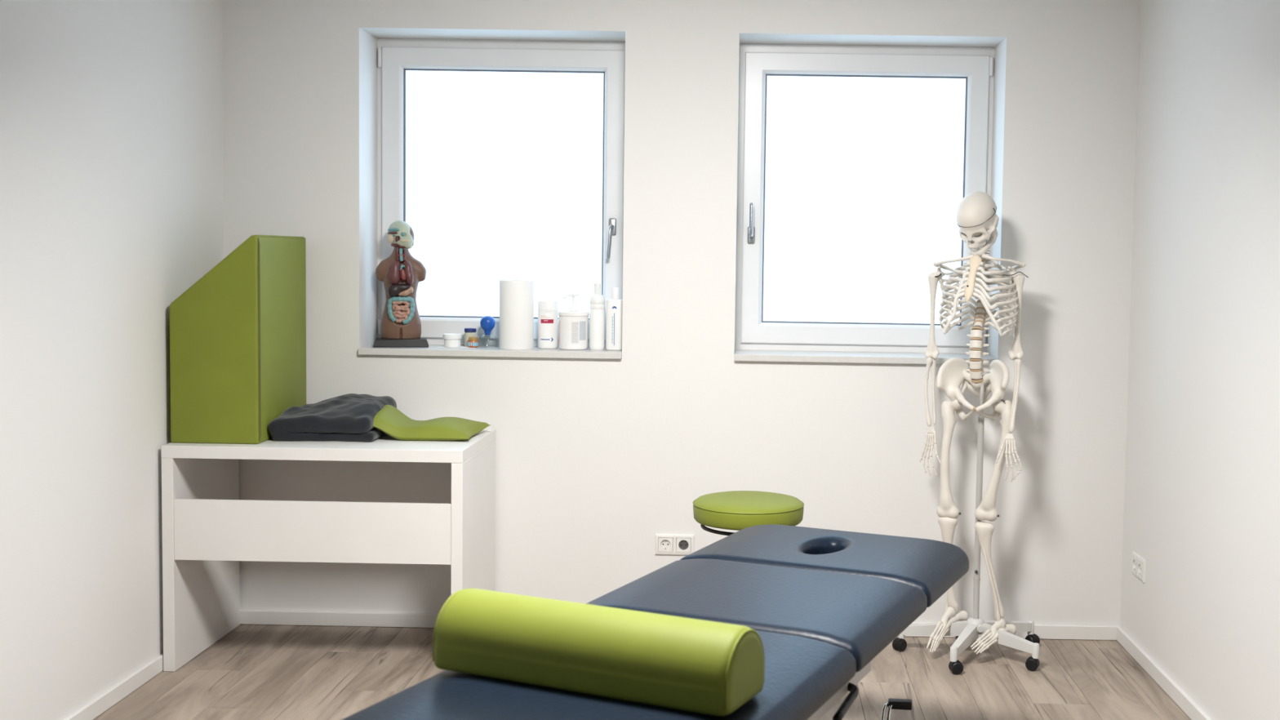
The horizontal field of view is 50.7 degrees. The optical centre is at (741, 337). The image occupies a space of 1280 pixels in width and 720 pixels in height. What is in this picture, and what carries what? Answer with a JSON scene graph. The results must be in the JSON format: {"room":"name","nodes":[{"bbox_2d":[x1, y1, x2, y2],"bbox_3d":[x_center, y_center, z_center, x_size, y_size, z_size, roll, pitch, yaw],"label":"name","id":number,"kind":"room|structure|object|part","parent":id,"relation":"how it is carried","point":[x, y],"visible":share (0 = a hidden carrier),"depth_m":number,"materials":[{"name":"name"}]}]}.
{"room":"examination room","nodes":[
{"label":"examination room","id":0,"kind":"room"},
{"bbox_2d":[0,0,224,719],"bbox_3d":[-2.091,0.080,2.168,0.100,2.680,6.877,1,4,1],"label":"wall","id":1,"kind":"structure","parent":0,"point":[112,133],"depth_m":4.18,"materials":[{"name":"white paint"}]},
{"bbox_2d":[63,653,163,719],"bbox_3d":[-2.054,1.301,2.054,0.016,0.055,6.501,1,4,1],"label":"baseboard","id":2,"kind":"structure","parent":1,"relation":"attached to","point":[91,710],"depth_m":4.38,"materials":[{"name":"white wood"}]},
{"bbox_2d":[93,624,1191,719],"bbox_3d":[-0.305,1.418,2.052,3.716,0.120,6.717,1,4,1],"label":"floor","id":3,"kind":"structure","parent":0,"point":[253,672],"depth_m":4.68,"materials":[{"name":"brown wood"}]},
{"bbox_2d":[160,428,496,671],"bbox_3d":[-1.486,0.762,4.969,1.045,0.794,0.598,1,4,1],"label":"desk","id":4,"kind":"object","parent":3,"relation":"on","point":[206,528],"visible":0.77,"depth_m":4.67,"materials":[{"name":"white laminate"}]},
{"bbox_3d":[-1.988,0.775,4.975,0.040,0.751,0.598,1,4,1],"label":"panel","id":5,"kind":"part","parent":4,"relation":"part of","materials":[{"name":"white laminate"}]},
{"bbox_2d":[169,235,306,444],"bbox_3d":[-1.835,-0.008,4.952,0.315,0.733,0.520,1,4,1],"label":"cushion","id":6,"kind":"object","parent":4,"relation":"on","point":[237,334],"visible":0.92,"depth_m":4.71,"materials":[{"name":"green leather"}]},
{"bbox_3d":[-1.487,0.676,4.678,0.964,0.212,0.018,1,4,1],"label":"panel","id":7,"kind":"part","parent":4,"relation":"part of","materials":[{"name":"white laminate"}]},
{"bbox_2d":[267,393,396,442],"bbox_3d":[-1.497,0.290,4.990,0.374,0.143,0.432,1,4,1],"label":"folded blanket","id":8,"kind":"object","parent":4,"relation":"on","point":[349,417],"visible":0.9,"depth_m":4.81,"materials":[{"name":"grey fabric"}]},
{"bbox_2d":[373,404,491,440],"bbox_3d":[-1.157,0.312,4.985,0.410,0.109,0.310,1,4,1],"label":"cushion","id":9,"kind":"object","parent":4,"relation":"on","point":[389,420],"visible":0.98,"depth_m":4.87,"materials":[{"name":"green leather"}]},
{"bbox_3d":[-0.984,0.792,4.966,0.040,0.751,0.598,1,4,1],"label":"panel","id":10,"kind":"part","parent":4,"relation":"part of","materials":[{"name":"white laminate"}]},
{"bbox_2d":[342,524,968,719],"bbox_3d":[-0.083,0.969,3.095,0.734,0.654,2.220,2,4,22],"label":"table","id":11,"kind":"object","parent":3,"relation":"on","point":[822,604],"visible":0.8,"depth_m":3.18,"materials":[{"name":"leather"}]},
{"bbox_2d":[432,588,764,716],"bbox_3d":[-0.283,0.596,2.618,0.650,0.143,0.186,2,4,24],"label":"bolster","id":12,"kind":"object","parent":11,"relation":"on","point":[705,667],"visible":1,"depth_m":2.53,"materials":[{"name":"green leather"}]},
{"bbox_3d":[0.045,0.814,2.643,0.040,0.044,1.300,2,4,22],"label":"frame rail","id":13,"kind":"part","parent":11,"relation":"part of","materials":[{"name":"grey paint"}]},
{"bbox_3d":[0.232,0.804,2.993,0.067,0.029,0.248,1,4,1],"label":"adjusting handle","id":14,"kind":"part","parent":11,"relation":"part of","materials":[{"name":"black plastic"}]},
{"bbox_3d":[0.290,1.139,3.509,0.046,0.128,0.805,2,4,19],"label":"pedal rod","id":15,"kind":"part","parent":11,"relation":"part of","materials":[{"name":"silver metal"}]},
{"bbox_3d":[0.306,1.140,3.509,0.046,0.128,0.805,2,4,19],"label":"pedal rod","id":16,"kind":"part","parent":11,"relation":"part of","materials":[{"name":"silver metal"}]},
{"bbox_2d":[693,490,804,535],"bbox_3d":[0.030,0.876,4.676,0.490,0.649,0.485,1,4,1],"label":"round stool","id":17,"kind":"object","parent":3,"relation":"on","point":[735,510],"visible":0.46,"depth_m":4.52,"materials":[{"name":"green leather"}]},
{"bbox_2d":[892,384,1039,675],"bbox_3d":[0.865,0.683,4.988,0.574,1.023,0.441,1,4,1],"label":"stand","id":18,"kind":"object","parent":3,"relation":"on","point":[965,632],"visible":0.96,"depth_m":5.01,"materials":[{"name":"white plastic"}]},
{"bbox_2d":[893,637,904,647],"bbox_3d":[0.599,1.159,5.091,0.043,0.043,0.022,-2,5,-43],"label":"hood","id":19,"kind":"object","parent":18,"relation":"attached to","point":[898,642],"depth_m":5.08,"materials":[{"name":"black plastic"}]},
{"bbox_2d":[897,632,905,639],"bbox_3d":[0.607,1.114,5.095,0.026,0.052,0.025,1,4,1],"label":"socket","id":20,"kind":"object","parent":18,"relation":"attached to","point":[902,635],"depth_m":5.08,"materials":[{"name":"white plastic"}]},
{"bbox_3d":[0.738,1.095,5.074,0.263,0.063,0.040,1,4,8],"label":"arm","id":21,"kind":"part","parent":18,"relation":"part of"},
{"bbox_2d":[950,645,957,662],"bbox_3d":[0.761,1.133,4.818,0.026,0.052,0.025,1,4,1],"label":"socket","id":22,"kind":"object","parent":18,"relation":"attached to","point":[953,649],"depth_m":4.81,"materials":[{"name":"white plastic"}]},
{"bbox_2d":[949,659,962,666],"bbox_3d":[0.770,1.178,4.822,0.043,0.043,0.022,0,4,-10],"label":"hood","id":23,"kind":"object","parent":18,"relation":"attached to","point":[953,663],"depth_m":4.81,"materials":[{"name":"black plastic"}]},
{"bbox_3d":[0.818,1.106,4.929,0.040,0.063,0.253,3,4,26],"label":"arm","id":24,"kind":"part","parent":18,"relation":"part of"},
{"bbox_2d":[919,191,1028,654],"bbox_3d":[0.855,0.313,5.002,0.386,1.700,0.276,2,4,14],"label":"skeleton","id":25,"kind":"object","parent":18,"relation":"on","point":[975,215],"visible":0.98,"depth_m":4.97,"materials":[{"name":"beige plastic"}]},
{"bbox_3d":[0.775,-0.184,5.080,0.145,0.200,0.046,-2,5,-42],"label":"shoulder blade","id":26,"kind":"part","parent":25,"relation":"part of","materials":[{"name":"beige plastic"}]},
{"bbox_3d":[0.993,-0.176,4.991,0.064,0.205,0.165,0,4,-10],"label":"shoulder blade","id":27,"kind":"part","parent":25,"relation":"part of","materials":[{"name":"beige plastic"}]},
{"bbox_3d":[0.893,0.234,4.998,0.015,0.128,0.018,1,4,1],"label":"rod","id":28,"kind":"part","parent":18,"relation":"part of","materials":[{"name":"grey paint"}]},
{"bbox_3d":[0.977,1.107,4.957,0.250,0.063,0.040,4,5,44],"label":"arm","id":29,"kind":"part","parent":18,"relation":"part of"},
{"bbox_3d":[1.002,1.097,5.117,0.253,0.063,0.040,-1,4,-27],"label":"arm","id":30,"kind":"part","parent":18,"relation":"part of"},
{"bbox_2d":[1026,620,1034,635],"bbox_3d":[1.114,1.117,5.176,0.026,0.052,0.025,1,4,1],"label":"socket","id":31,"kind":"object","parent":18,"relation":"attached to","point":[1030,624],"depth_m":5.16,"materials":[{"name":"white plastic"}]},
{"bbox_2d":[1026,656,1039,663],"bbox_3d":[1.056,1.179,4.878,0.043,0.043,0.022,2,4,24],"label":"hood","id":32,"kind":"object","parent":18,"relation":"attached to","point":[1031,660],"depth_m":4.86,"materials":[{"name":"black plastic"}]},
{"bbox_2d":[1030,633,1038,643],"bbox_3d":[1.119,1.162,5.171,0.022,0.043,0.043,-1,4,-32],"label":"hood","id":33,"kind":"object","parent":18,"relation":"attached to","point":[1033,637],"depth_m":5.15,"materials":[{"name":"black plastic"}]},
{"bbox_2d":[1031,643,1039,658],"bbox_3d":[1.066,1.135,4.871,0.026,0.052,0.025,1,4,1],"label":"socket","id":34,"kind":"object","parent":18,"relation":"attached to","point":[1035,646],"depth_m":4.86,"materials":[{"name":"white plastic"}]},
{"bbox_2d":[222,0,1141,626],"bbox_3d":[-0.251,-0.089,5.404,3.516,2.680,0.360,1,4,1],"label":"wall","id":35,"kind":"structure","parent":0,"point":[596,459],"depth_m":5.23,"materials":[{"name":"white paint"}]},
{"bbox_2d":[358,38,625,359],"bbox_3d":[-0.964,-0.564,5.386,1.023,1.258,0.412,1,4,1],"label":"window","id":36,"kind":"structure","parent":35,"relation":"in","point":[395,56],"depth_m":5.41,"materials":[{"name":"white plastic"}]},
{"bbox_2d":[373,220,428,346],"bbox_3d":[-1.347,-0.212,5.330,0.214,0.498,0.122,0,4,-13],"label":"model","id":37,"kind":"object","parent":36,"relation":"on","point":[401,273],"visible":1,"depth_m":5.29},
{"bbox_2d":[436,346,475,348],"bbox_3d":[-1.129,0.040,5.349,0.150,0.001,0.070,1,4,-3],"label":"paper sheet","id":38,"kind":"object","parent":36,"relation":"on","point":[438,346],"visible":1,"depth_m":5.34,"materials":[{"name":"white paper"}]},
{"bbox_2d":[442,333,462,347],"bbox_3d":[-1.147,0.013,5.347,0.074,0.052,0.074,1,4,1],"label":"jar","id":39,"kind":"object","parent":38,"relation":"on","point":[451,340],"visible":1,"depth_m":5.32,"materials":[{"name":"white plastic"}]},
{"bbox_3d":[-1.147,-0.003,5.346,0.074,0.019,0.074,1,4,1],"label":"lid","id":40,"kind":"part","parent":39,"relation":"part of","materials":[{"name":"white plastic"}]},
{"bbox_2d":[467,336,478,347],"bbox_3d":[-1.065,0.019,5.349,0.042,0.042,0.042,1,4,1],"label":"jar","id":41,"kind":"object","parent":38,"relation":"on","point":[473,342],"visible":1,"depth_m":5.33,"materials":[{"name":"orange glass"}]},
{"bbox_3d":[-1.065,0.004,5.349,0.037,0.012,0.037,1,4,1],"label":"lid","id":42,"kind":"part","parent":41,"relation":"part of","materials":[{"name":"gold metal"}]},
{"bbox_2d":[464,328,475,346],"bbox_3d":[-1.088,0.001,5.406,0.047,0.074,0.047,1,4,1],"label":"jar","id":43,"kind":"object","parent":36,"relation":"on","point":[468,331],"visible":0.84,"depth_m":5.39,"materials":[{"name":"beige plastic"}]},
{"bbox_3d":[-1.013,-0.023,5.381,0.076,0.125,0.076,1,4,1],"label":"cupping glass","id":44,"kind":"part","parent":36,"relation":"part of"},
{"bbox_3d":[-1.013,-0.048,5.379,0.060,0.076,0.060,1,4,1],"label":"bulb","id":45,"kind":"part","parent":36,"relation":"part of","materials":[{"name":"blue rubber"}]},
{"bbox_3d":[-0.974,0.056,5.358,1.023,0.026,0.280,1,4,1],"label":"sill","id":46,"kind":"part","parent":36,"relation":"part of","materials":[{"name":"stone"}]},
{"bbox_2d":[498,280,533,349],"bbox_3d":[-0.889,-0.090,5.328,0.135,0.270,0.135,1,4,1],"label":"paper roll","id":47,"kind":"object","parent":36,"relation":"on","point":[516,331],"visible":1,"depth_m":5.27,"materials":[{"name":"paper"}]},
{"bbox_2d":[537,299,558,349],"bbox_3d":[-0.769,-0.051,5.359,0.081,0.193,0.082,1,4,1],"label":"bottle","id":48,"kind":"object","parent":36,"relation":"on","point":[548,309],"visible":1,"depth_m":5.33,"materials":[{"name":"white plastic"}]},
{"bbox_2d":[541,319,553,323],"bbox_3d":[-0.767,-0.063,5.323,0.050,0.016,0.011,1,4,1],"label":"print","id":49,"kind":"object","parent":48,"relation":"on","point":[543,321],"depth_m":5.32},
{"bbox_3d":[-0.768,-0.127,5.355,0.081,0.040,0.081,1,4,1],"label":"lid","id":50,"kind":"part","parent":48,"relation":"part of","materials":[{"name":"white plastic"}]},
{"bbox_2d":[558,293,589,350],"bbox_3d":[-0.664,-0.062,5.338,0.122,0.221,0.122,1,4,1],"label":"tub","id":51,"kind":"object","parent":36,"relation":"on","point":[573,323],"visible":1,"depth_m":5.29,"materials":[{"name":"white plastic"}]},
{"bbox_2d":[559,320,559,345],"bbox_3d":[-0.716,-0.016,5.312,0.001,0.099,0.007,-1,4,-29],"label":"print","id":52,"kind":"object","parent":51,"relation":"attached to","point":[559,321],"depth_m":5.31},
{"bbox_3d":[-0.673,-0.162,5.330,0.065,0.021,0.013,1,4,-3],"label":"spout","id":53,"kind":"part","parent":51,"relation":"part of","materials":[{"name":"white plastic"}]},
{"bbox_3d":[-0.664,-0.094,5.336,0.122,0.016,0.122,1,4,1],"label":"lid","id":54,"kind":"part","parent":51,"relation":"part of","materials":[{"name":"white plastic"}]},
{"bbox_2d":[571,321,578,343],"bbox_3d":[-0.652,-0.018,5.285,0.027,0.084,0.007,1,4,1],"label":"print","id":55,"kind":"object","parent":51,"relation":"on","point":[575,325],"depth_m":5.28},
{"bbox_2d":[579,320,586,340],"bbox_3d":[-0.623,-0.026,5.300,0.003,0.074,0.032,4,5,44],"label":"print","id":56,"kind":"object","parent":51,"relation":"attached to","point":[582,323],"depth_m":5.30},
{"bbox_2d":[589,283,604,350],"bbox_3d":[-0.570,-0.082,5.336,0.061,0.264,0.061,1,4,1],"label":"bottle","id":57,"kind":"object","parent":36,"relation":"on","point":[597,301],"visible":1,"depth_m":5.31,"materials":[{"name":"white plastic"}]},
{"bbox_3d":[-0.523,-0.384,5.407,0.024,0.139,0.059,2,4,15],"label":"lever","id":58,"kind":"part","parent":36,"relation":"part of","materials":[{"name":"metal"}]},
{"bbox_3d":[-0.519,-0.446,5.433,0.029,0.068,0.009,1,4,1],"label":"handle","id":59,"kind":"part","parent":36,"relation":"part of","materials":[{"name":"metal"}]},
{"bbox_2d":[605,287,622,350],"bbox_3d":[-0.500,-0.073,5.328,0.068,0.248,0.045,1,4,1],"label":"lotion bottle","id":60,"kind":"object","parent":36,"relation":"on","point":[614,304],"visible":0.94,"depth_m":5.31,"materials":[{"name":"white plastic"}]},
{"bbox_2d":[613,312,614,345],"bbox_3d":[-0.500,-0.031,5.309,0.002,0.128,0.001,1,4,1],"label":"print","id":61,"kind":"object","parent":60,"relation":"attached to","point":[614,313],"depth_m":5.31},
{"bbox_2d":[654,533,694,555],"bbox_3d":[-0.261,0.813,5.274,0.154,0.082,0.011,1,4,1],"label":"wall socket","id":62,"kind":"object","parent":35,"relation":"attached to","point":[666,546],"visible":1,"depth_m":5.27,"materials":[{"name":"white plastic"}]},
{"bbox_2d":[240,609,1119,640],"bbox_3d":[-0.272,1.131,5.291,3.516,0.055,0.016,1,4,1],"label":"baseboard","id":63,"kind":"structure","parent":35,"relation":"attached to","point":[246,616],"depth_m":5.29,"materials":[{"name":"white wood"}]},
{"bbox_2d":[733,43,998,364],"bbox_3d":[0.496,-0.540,5.373,1.022,1.258,0.412,1,4,1],"label":"window","id":64,"kind":"structure","parent":35,"relation":"in","point":[757,340],"depth_m":5.41,"materials":[{"name":"white plastic"}]},
{"bbox_3d":[0.041,-0.412,5.429,0.029,0.068,0.009,1,4,1],"label":"handle","id":65,"kind":"part","parent":64,"relation":"part of","materials":[{"name":"metal"}]},
{"bbox_3d":[0.041,-0.470,5.397,0.017,0.139,0.059,1,4,1],"label":"lever","id":66,"kind":"part","parent":64,"relation":"part of","materials":[{"name":"metal"}]},
{"bbox_3d":[0.485,0.080,5.345,1.022,0.026,0.280,1,4,1],"label":"sill","id":67,"kind":"part","parent":64,"relation":"part of","materials":[{"name":"stone"}]},
{"bbox_2d":[1120,0,1279,719],"bbox_3d":[1.525,0.139,2.136,0.100,2.680,6.877,1,4,1],"label":"wall","id":68,"kind":"structure","parent":0,"point":[1202,491],"depth_m":4.33,"materials":[{"name":"white paint"}]},
{"bbox_2d":[1131,551,1146,582],"bbox_3d":[1.483,0.858,5.027,0.011,0.082,0.154,1,4,1],"label":"wall socket","id":69,"kind":"object","parent":68,"relation":"attached to","point":[1138,564],"visible":1,"depth_m":5.01,"materials":[{"name":"white plastic"}]},
{"bbox_2d":[1116,626,1211,719],"bbox_3d":[1.446,1.359,2.023,0.016,0.055,6.501,1,4,1],"label":"baseboard","id":70,"kind":"structure","parent":68,"relation":"attached to","point":[1182,700],"depth_m":4.69,"materials":[{"name":"white wood"}]}
]}

